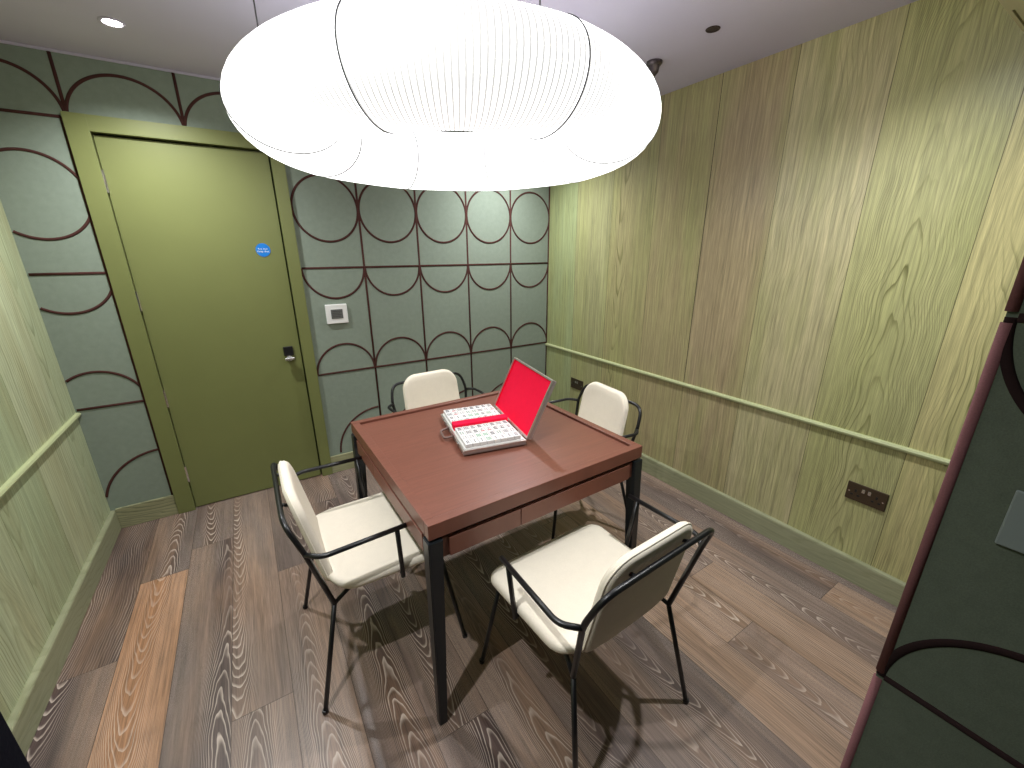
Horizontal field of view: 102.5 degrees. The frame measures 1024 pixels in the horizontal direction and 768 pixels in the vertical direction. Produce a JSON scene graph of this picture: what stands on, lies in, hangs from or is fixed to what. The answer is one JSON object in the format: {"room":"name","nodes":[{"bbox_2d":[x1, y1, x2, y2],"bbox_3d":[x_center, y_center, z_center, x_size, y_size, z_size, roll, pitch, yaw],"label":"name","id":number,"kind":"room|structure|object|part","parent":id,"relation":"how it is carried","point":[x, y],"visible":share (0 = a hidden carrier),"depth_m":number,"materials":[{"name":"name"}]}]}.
{"room":"game room","nodes":[
{"label":"game room","id":0,"kind":"room"},
{"bbox_2d":[0,200,109,721],"bbox_3d":[-1.181,0.256,0.280,0.100,2.350,4.200,-11,21,-31],"label":"wall","id":1,"kind":"structure","parent":0,"point":[52,518],"depth_m":1.70,"materials":[{"name":"green wood"}]},
{"bbox_2d":[0,413,80,498],"bbox_3d":[-1.511,0.514,1.026,0.018,0.024,2.777,-11,21,-31],"label":"trim","id":2,"kind":"structure","parent":1,"relation":"attached to","point":[30,462],"depth_m":1.67,"materials":[{"name":"green"}]},
{"bbox_2d":[6,510,120,756],"bbox_3d":[-1.506,1.125,1.223,0.022,0.119,2.777,-11,21,-31],"label":"baseboard","id":3,"kind":"structure","parent":1,"relation":"attached to","point":[26,715],"depth_m":1.57,"materials":[{"name":"green wood"}]},
{"bbox_2d":[0,43,549,510],"bbox_3d":[-1.004,-0.559,2.812,3.257,2.350,0.104,-11,21,-31],"label":"wall","id":4,"kind":"structure","parent":0,"point":[427,280],"depth_m":2.55,"materials":[{"name":"green paint"}]},
{"bbox_2d":[0,40,219,80],"bbox_3d":[-0.981,-1.659,2.411,3.055,0.009,0.009,-11,21,-31],"label":"trim","id":5,"kind":"structure","parent":4,"relation":"attached to","point":[1,41],"depth_m":1.88,"materials":[{"name":"grey paint"}]},
{"bbox_2d":[60,111,332,513],"bbox_3d":[-1.664,-0.299,2.405,0.872,2.108,0.102,-11,21,-31],"label":"door","id":6,"kind":"structure","parent":4,"relation":"in","point":[218,332],"depth_m":2.32,"materials":[{"name":"green paint"}]},
{"bbox_2d":[256,243,269,256],"bbox_3d":[-1.446,-0.778,2.388,0.074,0.074,0.002,-11,21,-31],"label":"door sign","id":7,"kind":"object","parent":6,"relation":"attached to","point":[262,249],"visible":1,"depth_m":2.39,"materials":[{"name":"blue plastic"}]},
{"bbox_3d":[-1.401,-0.163,2.590,0.056,0.034,0.046,-11,21,-31],"label":"handle","id":8,"kind":"part","parent":6,"relation":"part of","materials":[{"name":"silver metal"}]},
{"bbox_2d":[115,451,354,527],"bbox_3d":[-0.970,0.512,3.107,3.013,0.127,0.014,-11,21,-31],"label":"baseboard","id":9,"kind":"structure","parent":4,"relation":"attached to","point":[134,514],"depth_m":2.41,"materials":[{"name":"green wood"}]},
{"bbox_2d":[325,304,348,323],"bbox_3d":[-1.142,-0.457,2.680,0.132,0.124,0.018,-11,21,-31],"label":"thermostat","id":10,"kind":"object","parent":4,"relation":"attached to","point":[335,313],"visible":1,"depth_m":2.67,"materials":[{"name":"white plastic"}]},
{"bbox_2d":[0,0,917,95],"bbox_3d":[0.144,-1.186,0.708,3.257,0.120,4.400,-11,21,-31],"label":"ceiling","id":11,"kind":"structure","parent":0,"point":[189,36],"depth_m":1.62,"materials":[{"name":"grey paint"}]},
{"bbox_2d":[97,16,126,28],"bbox_3d":[-1.542,-1.394,1.585,0.084,0.003,0.084,-11,21,-31],"label":"recessed light","id":12,"kind":"object","parent":11,"relation":"in","point":[108,21],"visible":1,"depth_m":1.58,"materials":[{"name":"white plastic"}]},
{"bbox_2d":[219,0,660,190],"bbox_3d":[-0.196,-1.031,1.369,1.348,0.576,1.348,-11,21,-31],"label":"pendant lamp","id":13,"kind":"object","parent":11,"relation":"hanging from","point":[357,91],"visible":1,"depth_m":0.90,"materials":[{"name":"white"}]},
{"bbox_2d":[646,58,662,76],"bbox_3d":[0.672,-1.492,1.947,0.072,0.060,0.072,-11,21,-31],"label":"sprinkler","id":14,"kind":"object","parent":11,"relation":"attached to","point":[653,65],"visible":0.83,"depth_m":1.93,"materials":[{"name":"grey metal"}]},
{"bbox_2d":[705,25,720,32],"bbox_3d":[0.809,-1.429,1.656,0.056,0.002,0.056,-11,21,-31],"label":"ceiling sensor","id":15,"kind":"object","parent":11,"relation":"attached to","point":[711,29],"visible":1,"depth_m":1.66,"materials":[{"name":"black"}]},
{"bbox_2d":[26,466,896,767],"bbox_3d":[0.156,1.166,1.464,3.257,0.120,4.400,-11,21,-31],"label":"floor","id":16,"kind":"structure","parent":0,"point":[195,645],"depth_m":1.57,"materials":[{"name":"brown wood"}]},
{"bbox_2d":[270,456,466,715],"bbox_3d":[-0.559,0.638,1.627,0.562,0.791,0.598,-11,21,-31],"label":"armchair","id":17,"kind":"object","parent":16,"relation":"on","point":[364,541],"visible":0.92,"depth_m":1.45,"materials":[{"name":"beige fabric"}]},
{"bbox_3d":[-0.748,0.512,1.460,0.114,0.368,0.512,-11,21,-31],"label":"frame","id":18,"kind":"part","parent":17,"relation":"part of","materials":[{"name":"black metal"}]},
{"bbox_3d":[-0.724,0.479,1.466,0.129,0.384,0.365,-11,21,-31],"label":"backrest","id":19,"kind":"part","parent":17,"relation":"part of","materials":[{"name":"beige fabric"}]},
{"bbox_3d":[-0.868,0.806,1.766,0.113,0.386,0.016,-2,18,-4],"label":"leg","id":20,"kind":"part","parent":17,"relation":"part of","materials":[{"name":"black metal"}]},
{"bbox_3d":[-0.782,0.350,1.738,0.316,0.021,0.049,-14,22,-36],"label":"armrest","id":21,"kind":"part","parent":17,"relation":"part of","materials":[{"name":"black metal"}]},
{"bbox_3d":[-0.615,0.926,1.388,0.016,0.386,0.113,10,20,28],"label":"leg","id":22,"kind":"part","parent":17,"relation":"part of","materials":[{"name":"black metal"}]},
{"bbox_3d":[-0.442,0.679,1.473,0.384,0.048,0.032,-12,21,-32],"label":"seat rail","id":23,"kind":"part","parent":17,"relation":"part of","materials":[{"name":"black metal"}]},
{"bbox_3d":[-0.477,0.494,1.283,0.316,0.021,0.049,-9,20,-25],"label":"armrest","id":24,"kind":"part","parent":17,"relation":"part of","materials":[{"name":"black metal"}]},
{"bbox_3d":[-0.650,0.444,1.807,0.023,0.227,0.097,-16,24,-40],"label":"arm post","id":25,"kind":"part","parent":17,"relation":"part of","materials":[{"name":"black metal"}]},
{"bbox_3d":[-0.533,0.583,1.626,0.423,0.069,0.504,-11,21,-31],"label":"seat","id":26,"kind":"part","parent":17,"relation":"part of","materials":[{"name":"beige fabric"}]},
{"bbox_3d":[-0.388,0.569,1.415,0.023,0.227,0.097,-8,19,-21],"label":"arm post","id":27,"kind":"part","parent":17,"relation":"part of","materials":[{"name":"black metal"}]},
{"bbox_3d":[-0.236,0.831,1.623,0.099,0.419,0.016,2,18,6],"label":"leg","id":28,"kind":"part","parent":17,"relation":"part of","materials":[{"name":"black metal"}]},
{"bbox_2d":[388,369,483,412],"bbox_3d":[-0.374,0.361,2.484,0.598,0.791,0.562,-13,22,-34],"label":"armchair","id":29,"kind":"object","parent":16,"relation":"on","point":[437,386],"visible":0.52,"depth_m":2.55,"materials":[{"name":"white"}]},
{"bbox_3d":[-0.653,0.162,2.318,0.049,0.021,0.316,-10,20,-28],"label":"armrest","id":30,"kind":"part","parent":29,"relation":"part of","materials":[{"name":"black metal"}]},
{"bbox_3d":[-0.488,0.122,2.574,0.365,0.384,0.129,-13,22,-34],"label":"backrest","id":31,"kind":"part","parent":29,"relation":"part of","materials":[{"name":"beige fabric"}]},
{"bbox_3d":[-0.192,0.060,2.631,0.049,0.021,0.316,-15,23,-39],"label":"armrest","id":32,"kind":"part","parent":29,"relation":"part of","materials":[{"name":"black metal"}]},
{"bbox_2d":[351,390,641,724],"bbox_3d":[-0.107,0.573,1.867,0.941,0.765,0.941,-12,21,-32],"label":"square table","id":33,"kind":"object","parent":16,"relation":"on","point":[451,502],"visible":0.77,"depth_m":1.48,"materials":[{"name":"brown wood"}]},
{"bbox_3d":[-0.718,0.565,1.995,0.060,0.707,0.060,-12,21,-32],"label":"leg","id":34,"kind":"part","parent":33,"relation":"part of","materials":[{"name":"black metal"}]},
{"bbox_3d":[-0.625,0.314,1.753,0.007,0.063,0.255,-12,21,-32],"label":"drawer","id":35,"kind":"part","parent":33,"relation":"part of","materials":[{"name":"brown wood"}]},
{"bbox_3d":[-0.410,0.412,1.443,0.007,0.063,0.518,-12,21,-32],"label":"drawer","id":36,"kind":"part","parent":33,"relation":"part of","materials":[{"name":"brown wood"}]},
{"bbox_3d":[-0.231,0.788,1.295,0.060,0.707,0.060,-12,21,-32],"label":"leg","id":37,"kind":"part","parent":33,"relation":"part of","materials":[{"name":"black metal"}]},
{"bbox_3d":[-0.079,0.460,1.288,0.255,0.063,0.007,-12,21,-32],"label":"drawer","id":38,"kind":"part","parent":33,"relation":"part of","materials":[{"name":"brown wood"}]},
{"bbox_2d":[440,357,555,455],"bbox_3d":[-0.098,0.075,1.763,0.431,0.261,0.407,-7,19,-20],"label":"case","id":39,"kind":"object","parent":33,"relation":"on","point":[525,392],"visible":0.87,"depth_m":1.75,"materials":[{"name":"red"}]},
{"bbox_3d":[-0.278,0.207,1.731,0.043,0.019,0.108,-7,19,-20],"label":"handle","id":40,"kind":"part","parent":39,"relation":"part of","materials":[{"name":"brown"}]},
{"bbox_2d":[455,425,520,447],"bbox_3d":[-0.101,0.201,1.679,0.229,0.017,0.171,-7,19,-20],"label":"tiles","id":41,"kind":"object","parent":39,"relation":"in","point":[467,443],"depth_m":1.64,"materials":[{"name":"white"}]},
{"bbox_3d":[0.045,0.049,1.814,0.019,0.256,0.405,19,8,-26],"label":"lid","id":42,"kind":"part","parent":39,"relation":"part of","materials":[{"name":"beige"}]},
{"bbox_3d":[0.245,0.393,1.493,0.518,0.063,0.007,-12,21,-32],"label":"drawer","id":43,"kind":"part","parent":33,"relation":"part of","materials":[{"name":"brown wood"}]},
{"bbox_3d":[0.503,0.636,1.757,0.060,0.707,0.060,-12,21,-32],"label":"leg","id":44,"kind":"part","parent":33,"relation":"part of","materials":[{"name":"black metal"}]},
{"bbox_2d":[548,382,641,539],"bbox_3d":[0.314,0.427,2.269,0.562,0.791,0.598,-9,20,-26],"label":"armchair","id":45,"kind":"object","parent":16,"relation":"on","point":[602,405],"visible":0.43,"depth_m":2.23,"materials":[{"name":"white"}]},
{"bbox_3d":[0.209,0.698,2.030,0.016,0.419,0.099,7,19,23],"label":"leg","id":46,"kind":"part","parent":45,"relation":"part of","materials":[{"name":"black metal"}]},
{"bbox_3d":[0.256,0.109,2.470,0.316,0.021,0.049,-7,19,-21],"label":"armrest","id":47,"kind":"part","parent":45,"relation":"part of","materials":[{"name":"black metal"}]},
{"bbox_3d":[0.486,0.208,2.292,0.129,0.384,0.365,-9,20,-26],"label":"backrest","id":48,"kind":"part","parent":45,"relation":"part of","materials":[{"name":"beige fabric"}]},
{"bbox_3d":[0.512,0.231,2.314,0.114,0.368,0.512,-9,20,-26],"label":"frame","id":49,"kind":"part","parent":45,"relation":"part of","materials":[{"name":"black metal"}]},
{"bbox_3d":[0.617,0.650,2.227,0.113,0.386,0.016,0,18,1],"label":"leg","id":50,"kind":"part","parent":45,"relation":"part of","materials":[{"name":"black metal"}]},
{"bbox_3d":[0.517,0.262,1.992,0.316,0.021,0.049,-12,21,-31],"label":"armrest","id":51,"kind":"part","parent":45,"relation":"part of","materials":[{"name":"black metal"}]},
{"bbox_2d":[479,494,714,767],"bbox_3d":[0.244,0.714,1.380,0.598,0.791,0.562,-12,21,-33],"label":"armchair","id":52,"kind":"object","parent":16,"relation":"on","point":[580,588],"visible":1,"depth_m":1.22,"materials":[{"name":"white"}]},
{"bbox_3d":[-0.076,0.869,1.501,0.099,0.419,0.016,5,19,16],"label":"leg","id":53,"kind":"part","parent":52,"relation":"part of","materials":[{"name":"black metal"}]},
{"bbox_3d":[0.016,0.621,1.246,0.097,0.227,0.023,-17,24,-42],"label":"arm post","id":54,"kind":"part","parent":52,"relation":"part of","materials":[{"name":"black metal"}]},
{"bbox_3d":[0.057,0.554,1.089,0.049,0.021,0.316,-15,23,-38],"label":"armrest","id":55,"kind":"part","parent":52,"relation":"part of","materials":[{"name":"black metal"}]},
{"bbox_3d":[0.227,0.656,1.387,0.504,0.069,0.423,-12,21,-33],"label":"seat","id":56,"kind":"part","parent":52,"relation":"part of","materials":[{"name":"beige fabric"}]},
{"bbox_3d":[0.071,0.739,1.280,0.035,0.047,0.384,-12,21,-33],"label":"seat rail","id":57,"kind":"part","parent":52,"relation":"part of","materials":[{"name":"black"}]},
{"bbox_3d":[0.175,1.001,1.144,0.016,0.386,0.113,-2,18,-6],"label":"leg","id":58,"kind":"part","parent":52,"relation":"part of","materials":[{"name":"black metal"}]},
{"bbox_3d":[0.417,0.535,1.509,0.097,0.227,0.023,-8,19,-23],"label":"arm post","id":59,"kind":"part","parent":52,"relation":"part of","materials":[{"name":"black metal"}]},
{"bbox_3d":[0.354,0.571,1.165,0.365,0.384,0.129,-12,21,-33],"label":"backrest","id":60,"kind":"part","parent":52,"relation":"part of","materials":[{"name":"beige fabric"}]},
{"bbox_3d":[0.370,0.606,1.151,0.512,0.368,0.114,-12,21,-33],"label":"frame","id":61,"kind":"part","parent":52,"relation":"part of","materials":[{"name":"black metal"}]},
{"bbox_3d":[0.523,0.454,1.393,0.049,0.021,0.316,-10,20,-27],"label":"armrest","id":62,"kind":"part","parent":52,"relation":"part of","materials":[{"name":"black metal"}]},
{"bbox_3d":[0.562,0.917,1.397,0.113,0.386,0.016,9,20,26],"label":"leg","id":63,"kind":"part","parent":52,"relation":"part of","materials":[{"name":"black metal"}]},
{"bbox_2d":[0,257,1023,767],"bbox_3d":[0.709,0.360,0.285,3.057,2.130,0.724,-11,21,-31],"label":"wall","id":64,"kind":"structure","parent":0,"point":[946,689],"depth_m":0.66,"materials":[{"name":"grey fabric"}]},
{"bbox_2d":[995,490,1023,553],"bbox_3d":[0.773,0.216,0.554,0.006,0.092,0.144,-11,21,-31],"label":"wall plate","id":65,"kind":"object","parent":64,"relation":"attached to","point":[1010,535],"visible":1,"depth_m":0.60,"materials":[{"name":"grey"}]},
{"bbox_2d":[998,0,1023,32],"bbox_3d":[0.616,-0.800,0.057,3.057,0.220,1.050,-11,21,-31],"label":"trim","id":66,"kind":"structure","parent":64,"relation":"attached to","point":[1014,8],"depth_m":1.14,"materials":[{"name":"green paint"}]},
{"bbox_2d":[546,0,1023,582],"bbox_3d":[1.481,-0.276,1.892,0.100,2.350,4.200,-11,21,-31],"label":"wall","id":67,"kind":"structure","parent":0,"point":[862,249],"depth_m":1.88,"materials":[{"name":"green wood"}]},
{"bbox_2d":[571,377,582,390],"bbox_3d":[0.539,0.002,3.428,0.012,0.086,0.147,-11,21,-31],"label":"wall socket","id":68,"kind":"object","parent":67,"relation":"attached to","point":[577,384],"visible":0.96,"depth_m":3.42,"materials":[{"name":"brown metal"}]},
{"bbox_2d":[684,73,723,378],"bbox_3d":[1.066,-0.785,2.310,0.001,1.628,0.003,-11,21,-31],"label":"trim","id":69,"kind":"structure","parent":67,"relation":"attached to","point":[723,73],"depth_m":2.27,"materials":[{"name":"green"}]},
{"bbox_2d":[545,343,949,465],"bbox_3d":[1.052,-0.002,2.576,0.018,0.024,2.777,-11,21,-31],"label":"trim","id":70,"kind":"structure","parent":67,"relation":"attached to","point":[924,455],"depth_m":2.07,"materials":[{"name":"green"}]},
{"bbox_2d":[640,453,905,606],"bbox_3d":[1.053,0.614,2.773,0.022,0.119,2.777,-11,21,-31],"label":"baseboard","id":71,"kind":"structure","parent":67,"relation":"attached to","point":[869,578],"depth_m":2.16,"materials":[{"name":"green wood"}]},
{"bbox_2d":[845,480,889,511],"bbox_3d":[1.595,0.504,1.851,0.012,0.086,0.147,-11,21,-31],"label":"wall socket","id":72,"kind":"object","parent":67,"relation":"attached to","point":[873,498],"visible":1,"depth_m":1.85,"materials":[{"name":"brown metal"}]}
]}

